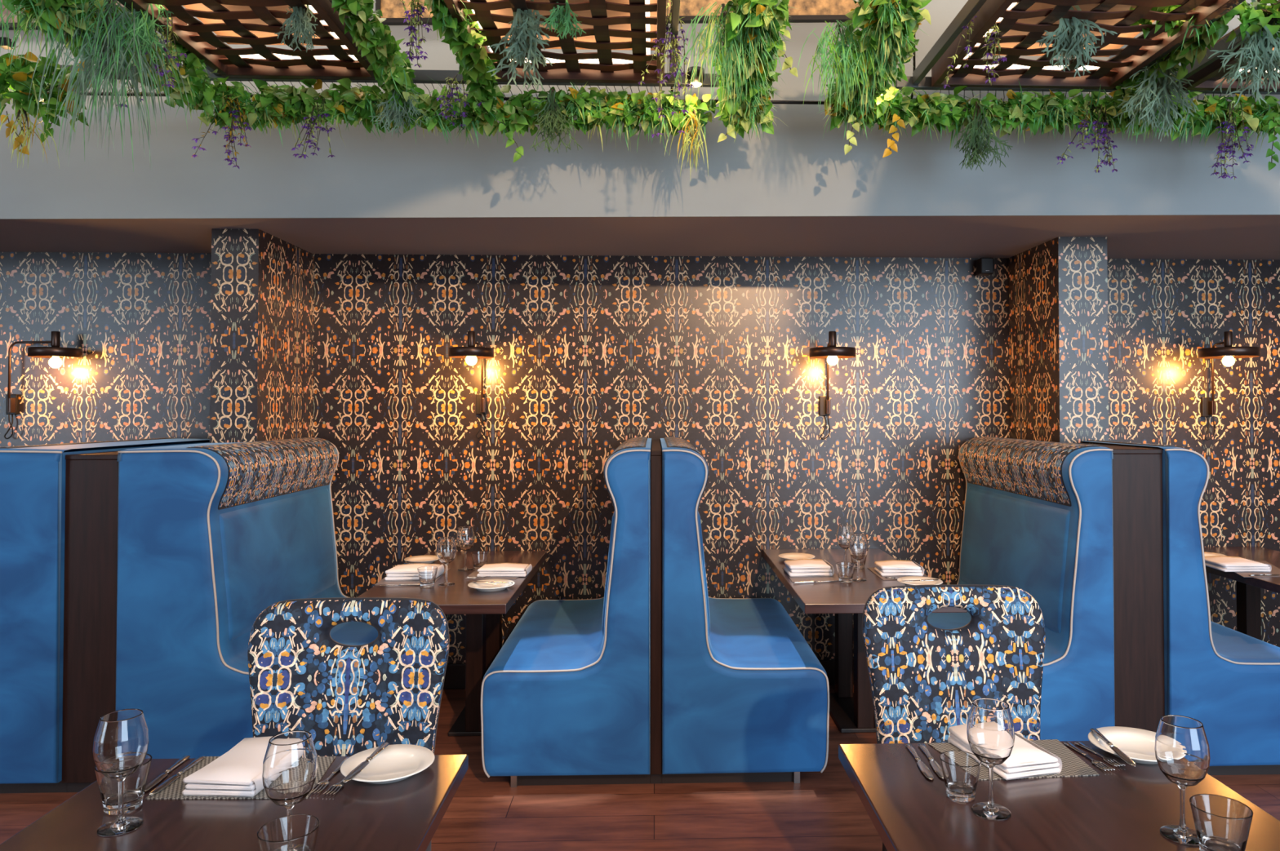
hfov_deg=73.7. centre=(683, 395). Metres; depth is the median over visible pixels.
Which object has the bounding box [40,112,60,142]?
leaf sprig
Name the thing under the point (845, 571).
tumbler
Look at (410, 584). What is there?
table knife
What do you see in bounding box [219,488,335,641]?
cushion
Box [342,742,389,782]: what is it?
table knife
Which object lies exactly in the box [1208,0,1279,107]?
fern
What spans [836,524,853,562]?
wine glass
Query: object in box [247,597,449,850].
dining chair
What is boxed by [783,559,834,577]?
napkin
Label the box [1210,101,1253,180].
flower spray
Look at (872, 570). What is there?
placemat
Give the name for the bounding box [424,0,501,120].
leaf garland
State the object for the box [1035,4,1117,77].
fern
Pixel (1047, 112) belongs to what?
leaf garland
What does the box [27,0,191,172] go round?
hanging plant
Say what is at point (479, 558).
tumbler
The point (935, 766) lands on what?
table knife
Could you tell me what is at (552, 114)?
fern
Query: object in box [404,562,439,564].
table knife
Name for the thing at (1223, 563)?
napkin
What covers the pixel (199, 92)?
leaf garland
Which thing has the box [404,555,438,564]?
plate
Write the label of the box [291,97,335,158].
flower spray
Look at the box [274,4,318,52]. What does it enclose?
fern
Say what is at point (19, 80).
leaf garland
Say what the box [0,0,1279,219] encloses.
wall
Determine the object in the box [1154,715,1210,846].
wine glass
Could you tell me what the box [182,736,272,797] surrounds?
napkin
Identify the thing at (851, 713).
table
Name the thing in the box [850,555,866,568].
tumbler
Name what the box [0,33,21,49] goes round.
spotlight
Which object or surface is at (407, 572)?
napkin
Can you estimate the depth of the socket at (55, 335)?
4.52 m
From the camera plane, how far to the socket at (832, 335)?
4.52 m
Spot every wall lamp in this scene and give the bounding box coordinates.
[4,331,82,439]
[448,331,493,439]
[808,331,855,439]
[1197,331,1260,440]
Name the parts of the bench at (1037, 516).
panel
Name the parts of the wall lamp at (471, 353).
lamp shade, bulb, arm, cord, wall plate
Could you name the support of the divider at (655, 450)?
on the floor
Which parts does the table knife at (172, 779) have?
blade, handle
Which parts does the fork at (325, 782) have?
handle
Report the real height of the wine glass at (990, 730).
0.208 m
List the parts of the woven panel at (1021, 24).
frame rail, frame rail, frame rail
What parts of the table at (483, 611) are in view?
leg, leg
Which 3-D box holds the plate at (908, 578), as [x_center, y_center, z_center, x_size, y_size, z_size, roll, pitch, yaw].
[1.045,0.832,3.768,0.196,0.022,0.196,0,-1,-2]
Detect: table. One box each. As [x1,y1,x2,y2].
[0,755,468,850]
[357,551,546,736]
[762,549,967,733]
[838,741,1279,850]
[1203,546,1279,640]
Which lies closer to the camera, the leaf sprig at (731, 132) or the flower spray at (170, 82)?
the flower spray at (170, 82)
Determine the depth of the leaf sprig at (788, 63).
3.13 m
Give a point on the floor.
(824, 811)
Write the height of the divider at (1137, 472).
1.364 m
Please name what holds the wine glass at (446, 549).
on the table at (483, 611)
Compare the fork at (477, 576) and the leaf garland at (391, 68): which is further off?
the fork at (477, 576)
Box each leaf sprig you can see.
[0,111,29,155]
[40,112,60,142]
[498,119,523,162]
[717,114,745,142]
[777,41,797,76]
[844,113,859,155]
[882,111,905,157]
[1266,116,1279,170]
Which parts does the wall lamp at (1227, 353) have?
wall plate, cord, arm, bulb, lamp shade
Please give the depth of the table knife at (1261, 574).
3.98 m
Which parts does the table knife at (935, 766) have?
handle, blade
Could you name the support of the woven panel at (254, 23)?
attached to the ceiling beam
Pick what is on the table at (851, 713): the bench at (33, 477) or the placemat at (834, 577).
the placemat at (834, 577)
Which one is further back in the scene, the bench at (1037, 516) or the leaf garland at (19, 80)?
the bench at (1037, 516)
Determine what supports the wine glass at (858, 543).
on the table at (851, 713)
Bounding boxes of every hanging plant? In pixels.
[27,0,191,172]
[818,0,931,137]
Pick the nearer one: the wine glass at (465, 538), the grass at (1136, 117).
the grass at (1136, 117)
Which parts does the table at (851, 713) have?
leg, leg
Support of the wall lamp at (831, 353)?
attached to the wall at (593, 354)
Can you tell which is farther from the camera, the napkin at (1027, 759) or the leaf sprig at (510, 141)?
the leaf sprig at (510, 141)
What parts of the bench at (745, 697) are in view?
panel, leg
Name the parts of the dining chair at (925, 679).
leg, backrest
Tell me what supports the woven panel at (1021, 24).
attached to the ceiling beam
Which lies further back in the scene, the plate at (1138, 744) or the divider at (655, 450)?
the divider at (655, 450)
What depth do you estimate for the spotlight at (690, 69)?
3.30 m
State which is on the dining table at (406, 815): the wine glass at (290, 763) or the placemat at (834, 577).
the wine glass at (290, 763)
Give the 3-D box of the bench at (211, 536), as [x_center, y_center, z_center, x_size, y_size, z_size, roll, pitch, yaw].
[-1.811,0.908,4.021,0.900,1.378,1.294,0,-1,-2]
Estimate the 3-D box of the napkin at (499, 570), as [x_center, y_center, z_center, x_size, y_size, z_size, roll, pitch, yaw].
[-0.842,0.824,4.024,0.231,0.041,0.140,0,-1,0]
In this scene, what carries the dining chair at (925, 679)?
on the floor
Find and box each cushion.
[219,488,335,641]
[602,511,614,636]
[697,511,710,635]
[961,487,1070,634]
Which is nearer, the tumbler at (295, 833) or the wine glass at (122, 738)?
the tumbler at (295, 833)
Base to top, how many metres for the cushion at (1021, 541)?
0.522 m
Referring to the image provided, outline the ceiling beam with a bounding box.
[9,0,1279,108]
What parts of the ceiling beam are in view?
rail, rail, rail, rod, rail, hanger rod, rail, rail, rail, rail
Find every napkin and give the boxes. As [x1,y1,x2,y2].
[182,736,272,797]
[384,563,444,581]
[476,563,532,577]
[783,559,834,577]
[874,560,924,576]
[947,724,1062,780]
[1204,555,1271,572]
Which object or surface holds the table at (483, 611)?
on the floor
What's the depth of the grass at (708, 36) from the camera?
2.97 m
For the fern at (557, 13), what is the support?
hanging from the woven panel at (608, 25)
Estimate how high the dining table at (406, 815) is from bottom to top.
0.750 m
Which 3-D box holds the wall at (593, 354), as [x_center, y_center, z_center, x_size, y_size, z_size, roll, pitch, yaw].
[-0.165,0.319,4.837,20.400,2.585,0.201,0,-1,-2]
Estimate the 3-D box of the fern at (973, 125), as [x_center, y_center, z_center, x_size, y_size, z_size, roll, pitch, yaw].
[1.194,-1.028,3.393,0.243,0.278,0.134,0,-1,1]
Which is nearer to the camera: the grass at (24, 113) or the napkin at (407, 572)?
the grass at (24, 113)
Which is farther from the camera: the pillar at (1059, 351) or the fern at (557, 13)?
the pillar at (1059, 351)
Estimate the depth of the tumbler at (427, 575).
3.72 m
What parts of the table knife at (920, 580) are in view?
handle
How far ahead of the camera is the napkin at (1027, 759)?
1.82 m
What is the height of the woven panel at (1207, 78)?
0.132 m
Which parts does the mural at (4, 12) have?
frame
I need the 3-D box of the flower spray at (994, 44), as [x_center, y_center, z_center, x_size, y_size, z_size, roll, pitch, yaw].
[1.006,-1.227,2.969,0.214,0.328,0.138,0,-1,-2]
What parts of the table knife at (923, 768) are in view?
handle, blade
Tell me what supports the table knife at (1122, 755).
on the plate at (1138, 744)
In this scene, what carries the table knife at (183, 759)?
on the dining table at (406, 815)
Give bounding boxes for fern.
[98,3,173,65]
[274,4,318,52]
[368,85,429,137]
[486,0,558,90]
[529,88,582,153]
[540,0,586,39]
[954,101,1013,171]
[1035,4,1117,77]
[1113,56,1198,140]
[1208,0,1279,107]
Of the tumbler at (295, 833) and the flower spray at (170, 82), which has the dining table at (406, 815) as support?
the tumbler at (295, 833)
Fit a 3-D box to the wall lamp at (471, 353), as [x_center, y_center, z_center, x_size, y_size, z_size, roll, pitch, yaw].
[-1.113,-0.048,4.531,0.232,0.570,0.361,0,-1,-2]
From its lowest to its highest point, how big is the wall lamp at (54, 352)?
0.576 m
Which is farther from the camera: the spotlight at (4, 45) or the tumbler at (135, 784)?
the spotlight at (4, 45)
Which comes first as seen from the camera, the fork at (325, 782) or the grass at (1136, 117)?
the fork at (325, 782)
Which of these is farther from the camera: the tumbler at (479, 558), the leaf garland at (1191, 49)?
the tumbler at (479, 558)
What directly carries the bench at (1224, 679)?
on the floor
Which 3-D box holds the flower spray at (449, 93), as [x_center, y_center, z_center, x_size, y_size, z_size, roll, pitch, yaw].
[-0.857,-1.134,3.289,0.184,0.198,0.077,0,-1,-2]
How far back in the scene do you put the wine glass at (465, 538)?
4.11 m
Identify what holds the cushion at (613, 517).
on the bench at (566, 699)
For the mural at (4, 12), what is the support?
attached to the wall at (796, 171)
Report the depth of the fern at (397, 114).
3.30 m
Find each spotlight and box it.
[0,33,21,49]
[687,66,704,87]
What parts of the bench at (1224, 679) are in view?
panel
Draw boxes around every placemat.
[145,756,335,799]
[374,568,449,585]
[464,566,534,579]
[782,567,839,582]
[867,568,927,581]
[928,739,1099,780]
[1234,560,1279,577]
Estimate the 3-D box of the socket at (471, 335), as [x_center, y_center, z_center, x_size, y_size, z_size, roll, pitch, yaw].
[-1.111,-0.292,4.471,0.040,0.084,0.040,0,-1,-2]
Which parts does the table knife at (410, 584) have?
blade, handle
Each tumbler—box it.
[94,754,151,815]
[257,814,319,850]
[417,566,437,588]
[471,551,488,570]
[835,562,855,582]
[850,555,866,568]
[939,751,981,802]
[1189,794,1253,850]
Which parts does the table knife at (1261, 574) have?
handle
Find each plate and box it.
[340,744,435,784]
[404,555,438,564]
[467,579,515,591]
[777,553,815,559]
[897,576,942,586]
[1087,726,1157,764]
[1204,551,1226,556]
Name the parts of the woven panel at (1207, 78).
frame rail, frame rail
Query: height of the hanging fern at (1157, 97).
0.375 m
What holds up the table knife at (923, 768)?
on the dining table at (1126, 808)
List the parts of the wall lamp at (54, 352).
cord, wall plate, arm, lamp shade, bulb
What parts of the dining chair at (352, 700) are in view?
backrest, seat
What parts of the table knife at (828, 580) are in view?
handle, blade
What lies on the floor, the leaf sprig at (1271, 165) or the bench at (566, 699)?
the bench at (566, 699)
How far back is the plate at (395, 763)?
1.85 m
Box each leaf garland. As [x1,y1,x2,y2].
[0,0,240,126]
[0,47,92,132]
[180,78,717,153]
[331,0,417,114]
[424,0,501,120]
[710,0,799,139]
[817,80,1279,151]
[1115,22,1224,111]
[1128,0,1279,51]
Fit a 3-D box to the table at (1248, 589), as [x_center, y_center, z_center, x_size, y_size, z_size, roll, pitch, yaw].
[2.963,1.224,4.133,0.660,0.750,1.387,0,-1,-2]
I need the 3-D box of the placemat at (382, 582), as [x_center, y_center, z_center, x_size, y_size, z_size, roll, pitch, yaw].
[-1.256,0.845,3.973,0.268,0.002,0.396,0,-1,-2]
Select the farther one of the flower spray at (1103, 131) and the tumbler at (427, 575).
the tumbler at (427, 575)
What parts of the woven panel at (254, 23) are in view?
frame rail, frame rail, frame rail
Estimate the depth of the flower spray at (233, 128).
3.31 m
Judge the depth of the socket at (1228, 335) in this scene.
4.58 m
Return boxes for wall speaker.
[976,257,993,275]
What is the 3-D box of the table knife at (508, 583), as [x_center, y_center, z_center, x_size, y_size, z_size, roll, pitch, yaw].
[-0.843,0.817,3.721,0.210,0.007,0.021,0,-1,13]
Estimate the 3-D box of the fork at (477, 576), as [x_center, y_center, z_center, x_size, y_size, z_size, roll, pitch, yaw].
[-0.878,0.842,3.963,0.249,0.005,0.025,0,-1,-21]
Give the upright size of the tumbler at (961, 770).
0.076 m
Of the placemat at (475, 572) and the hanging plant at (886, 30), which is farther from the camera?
the placemat at (475, 572)
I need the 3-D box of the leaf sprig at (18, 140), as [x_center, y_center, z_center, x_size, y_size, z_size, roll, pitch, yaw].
[-2.453,-0.963,3.126,0.099,0.161,0.022,0,-1,-2]
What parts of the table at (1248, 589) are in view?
leg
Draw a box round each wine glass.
[93,709,149,836]
[262,730,317,816]
[435,537,457,586]
[456,526,475,571]
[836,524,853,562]
[848,533,868,582]
[966,698,1014,821]
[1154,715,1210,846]
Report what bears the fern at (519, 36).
hanging from the woven panel at (608, 25)
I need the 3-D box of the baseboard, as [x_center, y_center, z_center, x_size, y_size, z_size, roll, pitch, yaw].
[-0.161,1.542,4.706,20.400,0.135,0.020,0,-1,-2]
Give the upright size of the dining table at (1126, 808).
0.750 m
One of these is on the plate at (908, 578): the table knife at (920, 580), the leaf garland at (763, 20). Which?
the table knife at (920, 580)
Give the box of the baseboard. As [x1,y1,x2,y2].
[443,659,853,689]
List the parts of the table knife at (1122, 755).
handle, blade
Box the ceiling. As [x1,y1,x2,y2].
[0,215,1279,259]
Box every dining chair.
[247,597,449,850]
[862,584,1045,850]
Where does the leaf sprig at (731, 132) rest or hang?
hanging from the leaf garland at (763, 20)
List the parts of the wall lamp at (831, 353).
wall plate, cord, arm, lamp shade, bulb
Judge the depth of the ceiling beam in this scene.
3.40 m
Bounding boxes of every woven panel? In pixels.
[124,0,375,79]
[444,0,666,83]
[931,0,1239,88]
[1182,0,1279,91]
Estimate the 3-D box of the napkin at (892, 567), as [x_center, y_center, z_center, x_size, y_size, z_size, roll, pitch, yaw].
[1.020,0.820,4.042,0.199,0.050,0.150,0,-1,0]
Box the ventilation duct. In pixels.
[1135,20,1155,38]
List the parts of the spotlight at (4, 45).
cord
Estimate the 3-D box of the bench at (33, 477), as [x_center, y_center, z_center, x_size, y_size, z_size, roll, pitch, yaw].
[-2.930,0.907,3.983,0.900,1.378,1.294,0,-1,-2]
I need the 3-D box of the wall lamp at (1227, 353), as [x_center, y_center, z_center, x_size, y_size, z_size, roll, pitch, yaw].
[2.931,-0.043,4.648,0.284,0.594,0.402,0,-1,-2]
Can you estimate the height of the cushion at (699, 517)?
0.522 m
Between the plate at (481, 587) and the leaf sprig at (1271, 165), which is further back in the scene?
the plate at (481, 587)
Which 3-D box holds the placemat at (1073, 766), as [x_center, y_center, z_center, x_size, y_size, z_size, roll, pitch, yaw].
[0.727,0.809,1.895,0.311,0.002,0.208,0,-1,-2]
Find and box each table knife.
[144,755,190,791]
[148,756,204,795]
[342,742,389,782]
[373,583,420,586]
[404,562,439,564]
[469,581,512,584]
[793,580,839,583]
[902,579,938,582]
[905,744,933,780]
[918,743,943,779]
[1089,728,1135,767]
[1248,573,1279,576]
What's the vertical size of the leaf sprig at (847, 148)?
0.176 m
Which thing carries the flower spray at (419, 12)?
attached to the leaf garland at (474, 64)
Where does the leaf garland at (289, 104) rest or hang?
hanging from the ceiling beam
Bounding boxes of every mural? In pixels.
[0,0,132,30]
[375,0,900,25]
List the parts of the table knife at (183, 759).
blade, handle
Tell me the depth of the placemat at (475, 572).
3.94 m
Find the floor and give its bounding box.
[0,684,1279,850]
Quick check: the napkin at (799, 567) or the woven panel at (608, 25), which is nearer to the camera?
the woven panel at (608, 25)
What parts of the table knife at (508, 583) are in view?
blade, handle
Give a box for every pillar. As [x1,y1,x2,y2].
[209,228,313,443]
[1008,236,1108,444]
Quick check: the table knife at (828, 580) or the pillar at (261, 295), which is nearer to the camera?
the table knife at (828, 580)
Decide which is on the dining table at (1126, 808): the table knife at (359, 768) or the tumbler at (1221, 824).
the tumbler at (1221, 824)
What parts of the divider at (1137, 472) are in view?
panel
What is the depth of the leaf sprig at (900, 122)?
3.37 m
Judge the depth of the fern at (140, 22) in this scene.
2.79 m
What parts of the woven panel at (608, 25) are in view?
frame rail, frame rail, frame rail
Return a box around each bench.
[0,437,209,793]
[115,437,377,759]
[480,437,651,787]
[660,437,829,783]
[927,436,1115,742]
[1084,440,1279,775]
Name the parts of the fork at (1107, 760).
handle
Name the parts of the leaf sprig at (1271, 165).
stem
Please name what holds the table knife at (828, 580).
on the table at (851, 713)
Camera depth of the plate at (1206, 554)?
4.50 m
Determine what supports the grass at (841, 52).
attached to the hanging plant at (886, 30)
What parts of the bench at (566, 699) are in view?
leg, panel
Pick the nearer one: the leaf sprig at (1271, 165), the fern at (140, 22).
the fern at (140, 22)
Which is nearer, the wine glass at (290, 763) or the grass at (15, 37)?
the wine glass at (290, 763)
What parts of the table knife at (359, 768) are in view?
blade, handle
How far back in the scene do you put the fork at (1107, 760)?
1.90 m
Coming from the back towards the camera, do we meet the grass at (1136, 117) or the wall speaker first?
the wall speaker
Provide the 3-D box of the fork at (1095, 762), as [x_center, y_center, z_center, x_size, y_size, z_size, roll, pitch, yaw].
[0.902,0.808,1.907,0.025,0.005,0.160,0,-1,-9]
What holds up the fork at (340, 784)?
on the dining table at (406, 815)
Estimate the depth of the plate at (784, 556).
4.45 m
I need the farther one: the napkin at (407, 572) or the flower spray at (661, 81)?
the napkin at (407, 572)
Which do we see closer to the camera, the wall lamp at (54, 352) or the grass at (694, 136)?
the grass at (694, 136)
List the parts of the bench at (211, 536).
panel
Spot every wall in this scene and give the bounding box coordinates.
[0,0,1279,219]
[0,252,1279,663]
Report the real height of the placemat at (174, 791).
0.002 m
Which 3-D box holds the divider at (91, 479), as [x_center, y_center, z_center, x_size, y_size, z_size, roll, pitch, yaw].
[-2.371,0.923,4.009,0.218,1.348,1.254,0,-1,-2]
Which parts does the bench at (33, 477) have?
panel, panel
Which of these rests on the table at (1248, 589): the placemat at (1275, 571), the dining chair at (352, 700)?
the placemat at (1275, 571)
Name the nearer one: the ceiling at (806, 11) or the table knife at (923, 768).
the table knife at (923, 768)
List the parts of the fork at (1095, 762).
handle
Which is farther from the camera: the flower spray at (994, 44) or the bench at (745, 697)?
the bench at (745, 697)
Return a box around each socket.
[50,331,60,346]
[467,331,475,346]
[828,331,835,346]
[1223,331,1232,346]
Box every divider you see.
[62,450,120,792]
[650,440,662,784]
[1072,443,1164,733]
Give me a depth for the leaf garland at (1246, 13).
2.91 m
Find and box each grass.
[0,0,168,72]
[0,99,59,168]
[664,108,708,175]
[672,1,768,115]
[797,19,881,115]
[1109,108,1173,142]
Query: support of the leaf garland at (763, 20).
hanging from the ceiling beam
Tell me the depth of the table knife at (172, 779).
1.79 m
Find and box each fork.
[310,756,350,794]
[322,777,345,795]
[466,576,490,578]
[1063,742,1115,771]
[1074,742,1124,766]
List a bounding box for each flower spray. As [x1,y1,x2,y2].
[116,16,187,107]
[191,93,252,168]
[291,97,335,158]
[400,0,431,68]
[436,74,484,127]
[637,0,695,137]
[942,10,1006,88]
[1056,104,1117,173]
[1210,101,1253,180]

